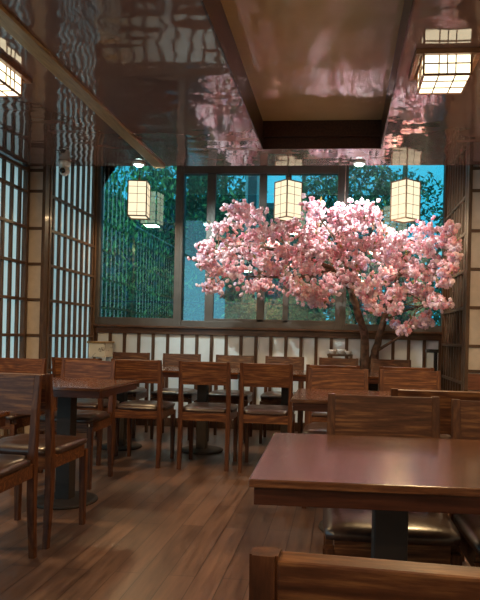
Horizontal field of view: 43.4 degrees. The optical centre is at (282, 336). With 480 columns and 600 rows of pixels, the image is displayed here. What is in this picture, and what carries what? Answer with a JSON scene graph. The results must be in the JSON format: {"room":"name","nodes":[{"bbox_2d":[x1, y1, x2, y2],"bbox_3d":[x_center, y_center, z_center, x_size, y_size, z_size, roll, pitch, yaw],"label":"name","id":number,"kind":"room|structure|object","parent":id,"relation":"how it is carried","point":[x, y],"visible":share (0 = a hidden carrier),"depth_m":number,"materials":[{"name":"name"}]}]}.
{"room":"japanese restaurant","nodes":[
{"label":"japanese restaurant","id":0,"kind":"room"},
{"bbox_2d":[0,425,469,599],"bbox_3d":[-0.661,1.105,2.320,5.100,0.100,9.500,1,0,5],"label":"floor","id":1,"kind":"structure","parent":0,"point":[190,532],"depth_m":3.23,"materials":[{"name":"brown wood"}]},
{"bbox_2d":[0,410,9,426],"bbox_3d":[-1.471,0.660,2.086,0.700,0.750,0.660,1,0,5],"label":"dining table","id":2,"kind":"object","parent":1,"relation":"on","point":[3,414],"visible":1,"depth_m":2.35,"materials":[{"name":"brown wood"}]},
{"bbox_2d":[0,153,29,438],"bbox_3d":[-2.650,-0.314,4.184,0.062,2.640,3.230,1,0,5],"label":"lattice screen","id":3,"kind":"object","parent":1,"relation":"on","point":[14,177],"visible":0.69,"depth_m":5.61,"materials":[{"name":"white paper"}]},
{"bbox_2d":[0,374,42,558],"bbox_3d":[-1.377,0.607,2.652,0.428,0.860,0.446,1,0,4],"label":"dining chair","id":4,"kind":"object","parent":1,"relation":"on","point":[19,394],"visible":1,"depth_m":2.81,"materials":[{"name":"brown wood"}]},
{"bbox_2d":[0,454,30,477],"bbox_3d":[-1.377,0.561,2.634,0.428,0.047,0.410,1,0,4],"label":"seat cushion","id":5,"kind":"object","parent":4,"relation":"on","point":[10,465],"depth_m":2.66,"materials":[{"name":"leather"}]},
{"bbox_2d":[0,358,46,472],"bbox_3d":[-2.033,0.591,4.361,0.428,0.860,0.446,1,0,6],"label":"dining chair","id":6,"kind":"object","parent":1,"relation":"on","point":[7,365],"visible":0.35,"depth_m":4.53,"materials":[{"name":"brown wood"}]},
{"bbox_2d":[6,414,30,419],"bbox_3d":[-2.034,0.546,4.343,0.428,0.047,0.410,1,0,6],"label":"seat cushion","id":7,"kind":"object","parent":6,"relation":"on","point":[12,416],"depth_m":4.18,"materials":[{"name":"leather"}]},
{"bbox_2d":[24,166,49,433],"bbox_3d":[-2.409,-0.568,5.834,0.210,3.160,0.080,1,0,5],"label":"pillar","id":8,"kind":"structure","parent":1,"relation":"on","point":[39,175],"depth_m":5.81,"materials":[{"name":"brown wood"}]},
{"bbox_2d":[0,373,87,548],"bbox_3d":[-1.323,0.608,3.170,0.428,0.860,0.446,1,0,7],"label":"dining chair","id":9,"kind":"object","parent":1,"relation":"on","point":[54,451],"visible":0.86,"depth_m":2.99,"materials":[{"name":"brown wood"}]},
{"bbox_2d":[0,434,86,455],"bbox_3d":[-1.319,0.563,3.188,0.428,0.047,0.410,1,0,7],"label":"seat cushion","id":10,"kind":"object","parent":9,"relation":"on","point":[63,445],"depth_m":3.08,"materials":[{"name":"leather"}]},
{"bbox_2d":[44,166,97,433],"bbox_3d":[-2.270,-0.560,6.438,0.062,3.150,1.130,1,0,5],"label":"lattice screen","id":11,"kind":"object","parent":1,"relation":"on","point":[73,198],"visible":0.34,"depth_m":6.39,"materials":[{"name":"brown wood"}]},
{"bbox_2d":[37,359,115,489],"bbox_3d":[-1.483,0.605,4.289,0.428,0.860,0.446,1,0,5],"label":"dining chair","id":12,"kind":"object","parent":1,"relation":"on","point":[85,369],"visible":0.51,"depth_m":4.43,"materials":[{"name":"brown wood"}]},
{"bbox_2d":[40,410,109,422],"bbox_3d":[-1.483,0.559,4.271,0.428,0.047,0.410,1,0,5],"label":"seat cushion","id":13,"kind":"object","parent":12,"relation":"on","point":[83,416],"depth_m":4.17,"materials":[{"name":"leather"}]},
{"bbox_2d":[52,357,119,465],"bbox_3d":[-1.648,0.601,5.034,0.428,0.860,0.446,1,0,5],"label":"dining chair","id":14,"kind":"object","parent":1,"relation":"on","point":[100,404],"visible":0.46,"depth_m":4.84,"materials":[{"name":"brown wood"}]},
{"bbox_2d":[77,398,118,408],"bbox_3d":[-1.646,0.555,5.052,0.428,0.047,0.410,1,0,5],"label":"seat cushion","id":15,"kind":"object","parent":14,"relation":"on","point":[82,403],"depth_m":4.87,"materials":[{"name":"leather"}]},
{"bbox_2d":[37,378,138,509],"bbox_3d":[-1.366,0.662,3.784,0.700,0.750,0.660,1,0,5],"label":"dining table","id":16,"kind":"object","parent":1,"relation":"on","point":[67,391],"visible":0.71,"depth_m":3.74,"materials":[{"name":"brown wood"}]},
{"bbox_2d":[87,341,114,426],"bbox_3d":[-2.081,0.536,6.822,0.220,0.968,0.265,1,0,5],"label":"base cabinet","id":17,"kind":"object","parent":1,"relation":"on","point":[103,349],"visible":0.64,"depth_m":6.71,"materials":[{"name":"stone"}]},
{"bbox_2d":[96,352,149,437],"bbox_3d":[-1.680,0.600,6.317,0.428,0.860,0.446,1,0,6],"label":"dining chair","id":18,"kind":"object","parent":1,"relation":"on","point":[140,392],"visible":0.32,"depth_m":6.45,"materials":[{"name":"brown wood"}]},
{"bbox_2d":[128,387,146,393],"bbox_3d":[-1.681,0.554,6.299,0.428,0.047,0.410,1,0,6],"label":"seat cushion","id":19,"kind":"object","parent":18,"relation":"on","point":[140,390],"depth_m":6.23,"materials":[{"name":"leather"}]},
{"bbox_2d":[102,366,171,450],"bbox_3d":[-1.514,0.659,5.616,0.765,0.750,0.660,1,0,5],"label":"dining table","id":20,"kind":"object","parent":1,"relation":"on","point":[121,397],"visible":0.29,"depth_m":5.57,"materials":[{"name":"brown wood"}]},
{"bbox_2d":[111,359,175,468],"bbox_3d":[-1.156,0.612,4.987,0.428,0.860,0.446,1,0,6],"label":"dining chair","id":21,"kind":"object","parent":1,"relation":"on","point":[145,371],"visible":0.89,"depth_m":4.79,"materials":[{"name":"brown wood"}]},
{"bbox_2d":[116,400,174,410],"bbox_3d":[-1.153,0.567,5.005,0.428,0.047,0.410,1,0,6],"label":"seat cushion","id":22,"kind":"object","parent":21,"relation":"on","point":[133,405],"depth_m":4.83,"materials":[{"name":"leather"}]},
{"bbox_2d":[150,353,200,440],"bbox_3d":[-1.115,0.613,6.263,0.428,0.860,0.446,1,0,4],"label":"dining chair","id":23,"kind":"object","parent":1,"relation":"on","point":[169,394],"visible":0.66,"depth_m":6.20,"materials":[{"name":"brown wood"}]},
{"bbox_2d":[151,388,196,395],"bbox_3d":[-1.115,0.568,6.245,0.428,0.047,0.410,1,0,4],"label":"seat cushion","id":24,"kind":"object","parent":23,"relation":"on","point":[166,391],"depth_m":6.07,"materials":[{"name":"leather"}]},
{"bbox_2d":[162,367,239,454],"bbox_3d":[-0.743,0.677,5.543,0.765,0.750,0.660,1,0,5],"label":"dining table","id":25,"kind":"object","parent":1,"relation":"on","point":[201,447],"visible":0.64,"depth_m":5.50,"materials":[{"name":"brown wood"}]},
{"bbox_2d":[177,361,238,471],"bbox_3d":[-0.608,0.626,4.936,0.428,0.860,0.446,1,0,5],"label":"dining chair","id":26,"kind":"object","parent":1,"relation":"on","point":[190,372],"visible":1,"depth_m":4.74,"materials":[{"name":"brown wood"}]},
{"bbox_2d":[183,402,237,412],"bbox_3d":[-0.606,0.580,4.954,0.428,0.047,0.410,1,0,5],"label":"seat cushion","id":27,"kind":"object","parent":26,"relation":"on","point":[196,407],"depth_m":4.78,"materials":[{"name":"leather"}]},
{"bbox_2d":[208,355,253,442],"bbox_3d":[-0.542,0.627,6.209,0.428,0.860,0.446,1,0,5],"label":"dining chair","id":28,"kind":"object","parent":1,"relation":"on","point":[216,396],"visible":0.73,"depth_m":6.26,"materials":[{"name":"brown wood"}]},
{"bbox_2d":[209,389,251,397],"bbox_3d":[-0.543,0.582,6.191,0.428,0.047,0.410,1,0,5],"label":"seat cushion","id":29,"kind":"object","parent":28,"relation":"on","point":[217,393],"depth_m":6.02,"materials":[{"name":"leather"}]},
{"bbox_2d":[238,362,294,472],"bbox_3d":[-0.122,0.637,4.870,0.428,0.860,0.446,1,0,4],"label":"dining chair","id":30,"kind":"object","parent":1,"relation":"on","point":[251,374],"visible":0.89,"depth_m":4.68,"materials":[{"name":"brown wood"}]},
{"bbox_2d":[244,404,294,415],"bbox_3d":[-0.120,0.592,4.888,0.428,0.047,0.410,1,0,4],"label":"seat cushion","id":31,"kind":"object","parent":30,"relation":"on","point":[259,409],"depth_m":4.71,"materials":[{"name":"leather"}]},
{"bbox_2d":[259,356,303,443],"bbox_3d":[-0.006,0.640,6.159,0.428,0.860,0.446,1,0,4],"label":"dining chair","id":32,"kind":"object","parent":1,"relation":"on","point":[268,397],"visible":0.52,"depth_m":6.30,"materials":[{"name":"brown wood"}]},
{"bbox_2d":[260,391,295,398],"bbox_3d":[-0.006,0.594,6.141,0.428,0.047,0.410,1,0,4],"label":"seat cushion","id":33,"kind":"object","parent":32,"relation":"on","point":[267,394],"depth_m":5.98,"materials":[{"name":"leather"}]},
{"bbox_2d":[263,370,305,452],"bbox_3d":[0.028,0.696,5.470,0.765,0.750,0.660,1,0,5],"label":"dining table","id":34,"kind":"object","parent":1,"relation":"on","point":[298,375],"visible":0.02,"depth_m":5.43,"materials":[{"name":"brown wood"}]},
{"bbox_2d":[304,364,359,426],"bbox_3d":[0.391,0.650,4.831,0.428,0.860,0.446,1,0,4],"label":"dining chair","id":35,"kind":"object","parent":1,"relation":"on","point":[316,416],"visible":0.17,"depth_m":4.64,"materials":[{"name":"brown wood"}]},
{"bbox_2d":[312,411,326,416],"bbox_3d":[0.394,0.604,4.849,0.428,0.047,0.410,1,0,4],"label":"seat cushion","id":36,"kind":"object","parent":35,"relation":"on","point":[314,414],"depth_m":4.66,"materials":[{"name":"leather"}]},
{"bbox_2d":[302,367,367,508],"bbox_3d":[0.351,0.649,3.935,0.428,0.860,0.446,1,0,5],"label":"dining chair","id":37,"kind":"object","parent":1,"relation":"on","point":[318,378],"visible":0.27,"depth_m":4.12,"materials":[{"name":"brown wood"}]},
{"bbox_2d":[303,422,326,434],"bbox_3d":[0.351,0.603,3.917,0.428,0.047,0.410,1,0,5],"label":"seat cushion","id":38,"kind":"object","parent":37,"relation":"on","point":[316,427],"depth_m":3.81,"materials":[{"name":"leather"}]},
{"bbox_2d":[319,357,357,365],"bbox_3d":[0.553,0.653,6.106,0.428,0.860,0.446,1,0,6],"label":"dining chair","id":39,"kind":"object","parent":1,"relation":"on","point":[322,361],"visible":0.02,"depth_m":6.30,"materials":[{"name":"brown wood"}]},
{"bbox_2d":[327,354,352,358],"bbox_3d":[0.609,0.637,6.520,0.275,0.895,0.200,1,0,5],"label":"stand","id":40,"kind":"object","parent":1,"relation":"on","point":[328,355],"visible":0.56,"depth_m":6.42,"materials":[{"name":"brown wood"}]},
{"bbox_2d":[336,349,345,353],"bbox_3d":[0.632,0.166,6.509,0.110,0.050,0.110,1,0,5],"label":"tea cup","id":41,"kind":"object","parent":40,"relation":"on","point":[340,351],"visible":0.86,"depth_m":6.48,"materials":[{"name":"white ceramic"}]},
{"bbox_2d":[291,388,390,532],"bbox_3d":[0.408,0.705,3.375,0.700,0.750,0.660,1,0,5],"label":"dining table","id":42,"kind":"object","parent":1,"relation":"on","point":[316,400],"visible":0.25,"depth_m":3.29,"materials":[{"name":"brown wood"}]},
{"bbox_2d":[249,433,479,560],"bbox_3d":[0.287,0.702,1.644,0.700,0.750,0.660,1,0,4],"label":"dining table","id":43,"kind":"object","parent":1,"relation":"on","point":[392,478],"visible":0.99,"depth_m":1.46,"materials":[{"name":"brown wood"}]},
{"bbox_2d":[249,546,479,599],"bbox_3d":[0.196,0.645,0.761,0.428,0.860,0.446,1,0,9],"label":"dining chair","id":44,"kind":"object","parent":1,"relation":"on","point":[274,573],"visible":1,"depth_m":0.56,"materials":[{"name":"brown wood"}]},
{"bbox_2d":[368,372,378,390],"bbox_3d":[0.800,0.714,5.397,0.765,0.750,0.660,1,0,5],"label":"dining table","id":45,"kind":"object","parent":1,"relation":"on","point":[373,377],"visible":0.06,"depth_m":5.35,"materials":[{"name":"brown wood"}]},
{"bbox_2d":[371,359,410,371],"bbox_3d":[1.097,0.666,6.054,0.428,0.860,0.446,1,0,5],"label":"dining chair","id":46,"kind":"object","parent":1,"relation":"on","point":[375,363],"visible":0.07,"depth_m":6.25,"materials":[{"name":"brown wood"}]},
{"bbox_2d":[323,393,462,565],"bbox_3d":[0.349,0.649,2.037,0.428,0.860,0.446,1,0,4],"label":"dining chair","id":47,"kind":"object","parent":1,"relation":"on","point":[432,537],"visible":0.56,"depth_m":2.02,"materials":[{"name":"brown wood"}]},
{"bbox_2d":[323,508,460,545],"bbox_3d":[0.348,0.603,2.019,0.428,0.047,0.410,1,0,4],"label":"seat cushion","id":48,"kind":"object","parent":47,"relation":"on","point":[353,527],"depth_m":1.85,"materials":[{"name":"leather"}]},
{"bbox_2d":[378,366,433,390],"bbox_3d":[0.955,0.663,4.798,0.428,0.860,0.446,1,0,5],"label":"dining chair","id":49,"kind":"object","parent":1,"relation":"on","point":[380,367],"visible":0.07,"depth_m":4.58,"materials":[{"name":"brown wood"}]},
{"bbox_2d":[379,369,450,513],"bbox_3d":[0.850,0.661,3.928,0.428,0.860,0.446,1,0,4],"label":"dining chair","id":50,"kind":"object","parent":1,"relation":"on","point":[399,379],"visible":0.11,"depth_m":4.12,"materials":[{"name":"brown wood"}]},
{"bbox_2d":[440,434,450,438],"bbox_3d":[0.849,0.615,3.910,0.428,0.047,0.410,1,0,4],"label":"seat cushion","id":51,"kind":"object","parent":50,"relation":"on","point":[442,436],"depth_m":3.71,"materials":[{"name":"leather"}]},
{"bbox_2d":[425,349,438,370],"bbox_3d":[1.604,0.623,6.497,0.130,0.972,0.160,1,0,5],"label":"stand","id":52,"kind":"object","parent":1,"relation":"on","point":[435,351],"visible":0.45,"depth_m":6.47,"materials":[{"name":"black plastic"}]},
{"bbox_2d":[391,388,479,561],"bbox_3d":[0.671,0.656,2.746,0.428,0.860,0.446,1,0,4],"label":"dining chair","id":53,"kind":"object","parent":1,"relation":"on","point":[445,396],"visible":0.05,"depth_m":2.53,"materials":[{"name":"brown wood"}]},
{"bbox_2d":[441,165,467,435],"bbox_3d":[1.737,-0.464,6.040,0.062,3.150,1.170,1,0,5],"label":"lattice screen","id":54,"kind":"object","parent":1,"relation":"on","point":[452,339],"visible":0.29,"depth_m":5.96,"materials":[{"name":"brown wood"}]},
{"bbox_2d":[449,399,479,566],"bbox_3d":[0.784,0.659,1.925,0.428,0.860,0.446,1,0,4],"label":"dining chair","id":55,"kind":"object","parent":1,"relation":"on","point":[465,415],"visible":0.6,"depth_m":2.12,"materials":[{"name":"brown wood"}]},
{"bbox_2d":[453,514,479,554],"bbox_3d":[0.784,0.613,1.907,0.428,0.047,0.410,1,0,4],"label":"seat cushion","id":56,"kind":"object","parent":55,"relation":"on","point":[468,525],"depth_m":1.89,"materials":[{"name":"leather"}]},
{"bbox_2d":[462,165,479,391],"bbox_3d":[1.735,-0.469,5.402,0.175,3.160,0.080,1,0,5],"label":"pillar","id":57,"kind":"structure","parent":1,"relation":"on","point":[471,347],"depth_m":5.38,"materials":[{"name":"brown wood"}]},
{"bbox_3d":[0.911,0.925,6.521,0.320,0.335,0.320,1,0,5],"label":"planter","id":58,"kind":"object","parent":1,"relation":"on","visible":0},
{"bbox_2d":[187,193,463,371],"bbox_3d":[0.377,-0.306,5.960,2.781,2.142,1.707,1,0,20],"label":"cherry tree","id":59,"kind":"object","parent":58,"relation":"in","point":[304,252],"visible":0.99,"depth_m":5.62,"materials":[{"name":"pink plant"}]},
{"bbox_2d":[0,0,479,165],"bbox_3d":[-0.594,-1.917,2.371,4.520,0.655,9.400,1,0,5],"label":"ceiling","id":60,"kind":"structure","parent":0,"point":[159,67],"depth_m":3.90,"materials":[{"name":"paint"}]},
{"bbox_2d":[0,53,32,96],"bbox_3d":[-1.762,-1.554,3.605,0.350,0.128,0.350,1,0,5],"label":"lantern","id":61,"kind":"object","parent":60,"relation":"attached to","point":[12,78],"visible":1,"depth_m":3.61,"materials":[{"name":"beige paper"}]},
{"bbox_2d":[58,160,70,175],"bbox_3d":[-2.033,-1.557,5.572,0.110,0.134,0.124,1,0,5],"label":"security camera","id":62,"kind":"object","parent":60,"relation":"attached to","point":[64,165],"visible":1,"depth_m":5.54,"materials":[{"name":"white plastic"}]},
{"bbox_2d":[0,4,164,167],"bbox_3d":[-1.526,-1.601,1.705,0.095,0.022,7.900,1,0,5],"label":"trim","id":63,"kind":"structure","parent":60,"relation":"attached to","point":[8,22],"depth_m":3.70,"materials":[{"name":"brown wood"}]},
{"bbox_2d":[132,161,144,166],"bbox_3d":[-1.336,-1.589,5.554,0.120,0.038,0.120,1,0,5],"label":"recessed light","id":64,"kind":"object","parent":60,"relation":"in","point":[135,163],"visible":1,"depth_m":5.52,"materials":[{"name":"white plastic"}]},
{"bbox_2d":[127,167,150,219],"bbox_3d":[-1.619,-1.754,6.766,0.216,0.830,0.216,1,0,-3],"label":"pendant lantern","id":65,"kind":"object","parent":60,"relation":"hanging from","point":[138,191],"visible":0.97,"depth_m":6.67,"materials":[{"name":"paper"}]},
{"bbox_2d":[274,169,302,220],"bbox_3d":[0.060,-1.669,6.427,0.216,0.830,0.216,1,0,-40],"label":"pendant lantern","id":66,"kind":"object","parent":60,"relation":"hanging from","point":[288,192],"visible":0.84,"depth_m":6.36,"materials":[{"name":"beige paper"}]},
{"bbox_2d":[200,0,414,149],"bbox_3d":[0.105,-1.677,2.706,1.000,0.223,4.600,1,0,5],"label":"trim","id":67,"kind":"structure","parent":60,"relation":"attached to","point":[306,134],"depth_m":4.90,"materials":[{"name":"brown wood"}]},
{"bbox_2d":[353,160,365,166],"bbox_3d":[0.682,-1.540,5.363,0.120,0.038,0.120,1,0,5],"label":"recessed light","id":68,"kind":"object","parent":60,"relation":"in","point":[358,163],"visible":1,"depth_m":5.33,"materials":[{"name":"white plastic"}]},
{"bbox_2d":[390,165,420,222],"bbox_3d":[1.262,-1.605,6.162,0.216,0.830,0.216,1,0,-37],"label":"pendant lantern","id":69,"kind":"object","parent":60,"relation":"hanging from","point":[405,195],"visible":0.98,"depth_m":6.10,"materials":[{"name":"beige paper"}]},
{"bbox_2d":[409,47,479,94],"bbox_3d":[0.910,-1.490,3.403,0.350,0.128,0.350,1,0,5],"label":"lantern","id":70,"kind":"object","parent":60,"relation":"attached to","point":[441,71],"visible":1,"depth_m":3.28,"materials":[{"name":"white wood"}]},
{"bbox_2d":[98,333,437,422],"bbox_3d":[-0.177,0.523,6.916,4.490,1.085,0.140,1,0,5],"label":"wall","id":71,"kind":"structure","parent":0,"point":[416,346],"depth_m":6.86,"materials":[{"name":"white paint"}]},
{"bbox_2d":[95,166,181,325],"bbox_3d":[-1.680,-1.141,7.022,1.000,2.020,0.120,1,0,5],"label":"window","id":72,"kind":"structure","parent":71,"relation":"in","point":[105,173],"depth_m":7.00,"materials":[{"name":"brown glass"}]},
{"bbox_2d":[136,418,304,430],"bbox_3d":[-0.247,1.014,6.841,3.990,0.100,0.020,1,0,5],"label":"baseboard","id":73,"kind":"structure","parent":71,"relation":"attached to","point":[275,427],"depth_m":6.88,"materials":[{"name":"brown wood"}]},
{"bbox_2d":[178,165,346,329],"bbox_3d":[-0.242,-1.106,6.886,1.890,2.020,0.120,1,0,5],"label":"window","id":74,"kind":"structure","parent":71,"relation":"in","point":[212,172],"depth_m":6.85,"materials":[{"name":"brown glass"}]},
{"bbox_2d":[93,333,440,422],"bbox_3d":[-0.234,0.472,6.840,3.986,0.985,0.022,1,0,5],"label":"trim","id":75,"kind":"structure","parent":71,"relation":"attached to","point":[95,334],"depth_m":6.84,"materials":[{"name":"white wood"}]},
{"bbox_2d":[93,324,441,340],"bbox_3d":[-0.223,-0.048,6.824,3.990,0.095,0.095,1,0,5],"label":"trim","id":76,"kind":"structure","parent":71,"relation":"attached to","point":[99,328],"depth_m":6.81,"materials":[{"name":"brown wood"}]},
{"bbox_2d":[343,165,445,331],"bbox_3d":[1.271,-1.070,6.743,1.150,2.020,0.120,1,0,5],"label":"window","id":77,"kind":"structure","parent":71,"relation":"in","point":[371,327],"depth_m":6.71,"materials":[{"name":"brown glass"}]},
{"label":"outside","id":78,"kind":"structure","parent":0,"visible":0},
{"bbox_3d":[3.097,2.245,33.321,80.000,0.200,53.060,1,0,5],"label":"ground","id":79,"kind":"structure","parent":78,"visible":0},
{"bbox_2d":[102,192,120,296],"bbox_3d":[-9.144,-1.750,21.861,5.300,7.200,4.500,1,0,5],"label":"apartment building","id":80,"kind":"structure","parent":79,"relation":"on","point":[109,257],"depth_m":22.39,"materials":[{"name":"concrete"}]},
{"bbox_2d":[102,272,139,317],"bbox_3d":[-3.095,0.398,8.979,2.077,3.207,1.106,1,0,5],"label":"street tree","id":81,"kind":"object","parent":79,"relation":"on","point":[106,312],"visible":0.16,"depth_m":8.93,"materials":[{"name":"green plant"}]},
{"bbox_2d":[103,166,189,317],"bbox_3d":[-3.615,-0.946,11.300,3.811,5.877,2.746,1,0,5],"label":"street tree","id":82,"kind":"object","parent":79,"relation":"on","point":[115,209],"visible":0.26,"depth_m":11.11,"materials":[{"name":"green plant"}]},
{"bbox_2d":[125,166,249,318],"bbox_3d":[-2.110,-1.261,13.124,2.729,6.583,2.544,1,0,5],"label":"street tree","id":83,"kind":"object","parent":79,"relation":"on","point":[193,196],"visible":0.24,"depth_m":12.74,"materials":[{"name":"green plant"}]},
{"bbox_2d":[121,261,281,320],"bbox_3d":[-1.260,0.392,9.223,2.688,3.307,1.436,1,0,5],"label":"street tree","id":84,"kind":"object","parent":79,"relation":"on","point":[224,311],"visible":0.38,"depth_m":8.98,"materials":[{"name":"green plant"}]},
{"bbox_2d":[106,202,326,320],"bbox_3d":[-2.093,-1.181,22.198,7.300,6.400,5.500,1,0,5],"label":"apartment building","id":85,"kind":"structure","parent":79,"relation":"on","point":[117,257],"depth_m":19.98,"materials":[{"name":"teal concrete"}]},
{"bbox_2d":[163,176,274,310],"bbox_3d":[-1.799,-2.446,17.319,3.340,8.970,2.684,1,0,5],"label":"street tree","id":86,"kind":"object","parent":79,"relation":"on","point":[239,193],"visible":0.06,"depth_m":16.96,"materials":[{"name":"green plant"}]},
{"bbox_2d":[243,176,259,318],"bbox_3d":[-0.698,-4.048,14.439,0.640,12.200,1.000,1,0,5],"label":"apartment building","id":87,"kind":"structure","parent":79,"relation":"on","point":[252,182],"depth_m":14.26,"materials":[{"name":"concrete"}]},
{"bbox_2d":[102,300,432,319],"bbox_3d":[-0.262,0.809,8.059,12.028,2.510,0.032,1,0,5],"label":"railing","id":88,"kind":"object","parent":79,"relation":"on","point":[265,304],"visible":0.25,"depth_m":8.08,"materials":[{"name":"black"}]},
{"bbox_2d":[270,165,394,324],"bbox_3d":[1.073,-1.073,13.308,3.161,6.359,2.396,1,0,5],"label":"street tree","id":89,"kind":"object","parent":79,"relation":"on","point":[318,194],"visible":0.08,"depth_m":12.90,"materials":[{"name":"green plant"}]},
{"bbox_2d":[253,250,439,325],"bbox_3d":[1.012,0.395,9.011,3.106,3.411,1.578,1,0,5],"label":"street tree","id":90,"kind":"object","parent":79,"relation":"on","point":[298,310],"visible":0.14,"depth_m":8.74,"materials":[{"name":"green plant"}]},
{"bbox_2d":[319,165,442,322],"bbox_3d":[2.363,-0.828,12.135,3.412,5.935,2.035,1,0,5],"label":"street tree","id":91,"kind":"object","parent":79,"relation":"on","point":[387,188],"visible":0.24,"depth_m":12.04,"materials":[{"name":"green plant"}]},
{"bbox_2d":[398,202,442,325],"bbox_3d":[2.823,-0.110,9.133,2.310,4.506,1.553,1,0,5],"label":"street tree","id":92,"kind":"object","parent":79,"relation":"on","point":[406,318],"visible":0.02,"depth_m":9.03,"materials":[{"name":"green plant"}]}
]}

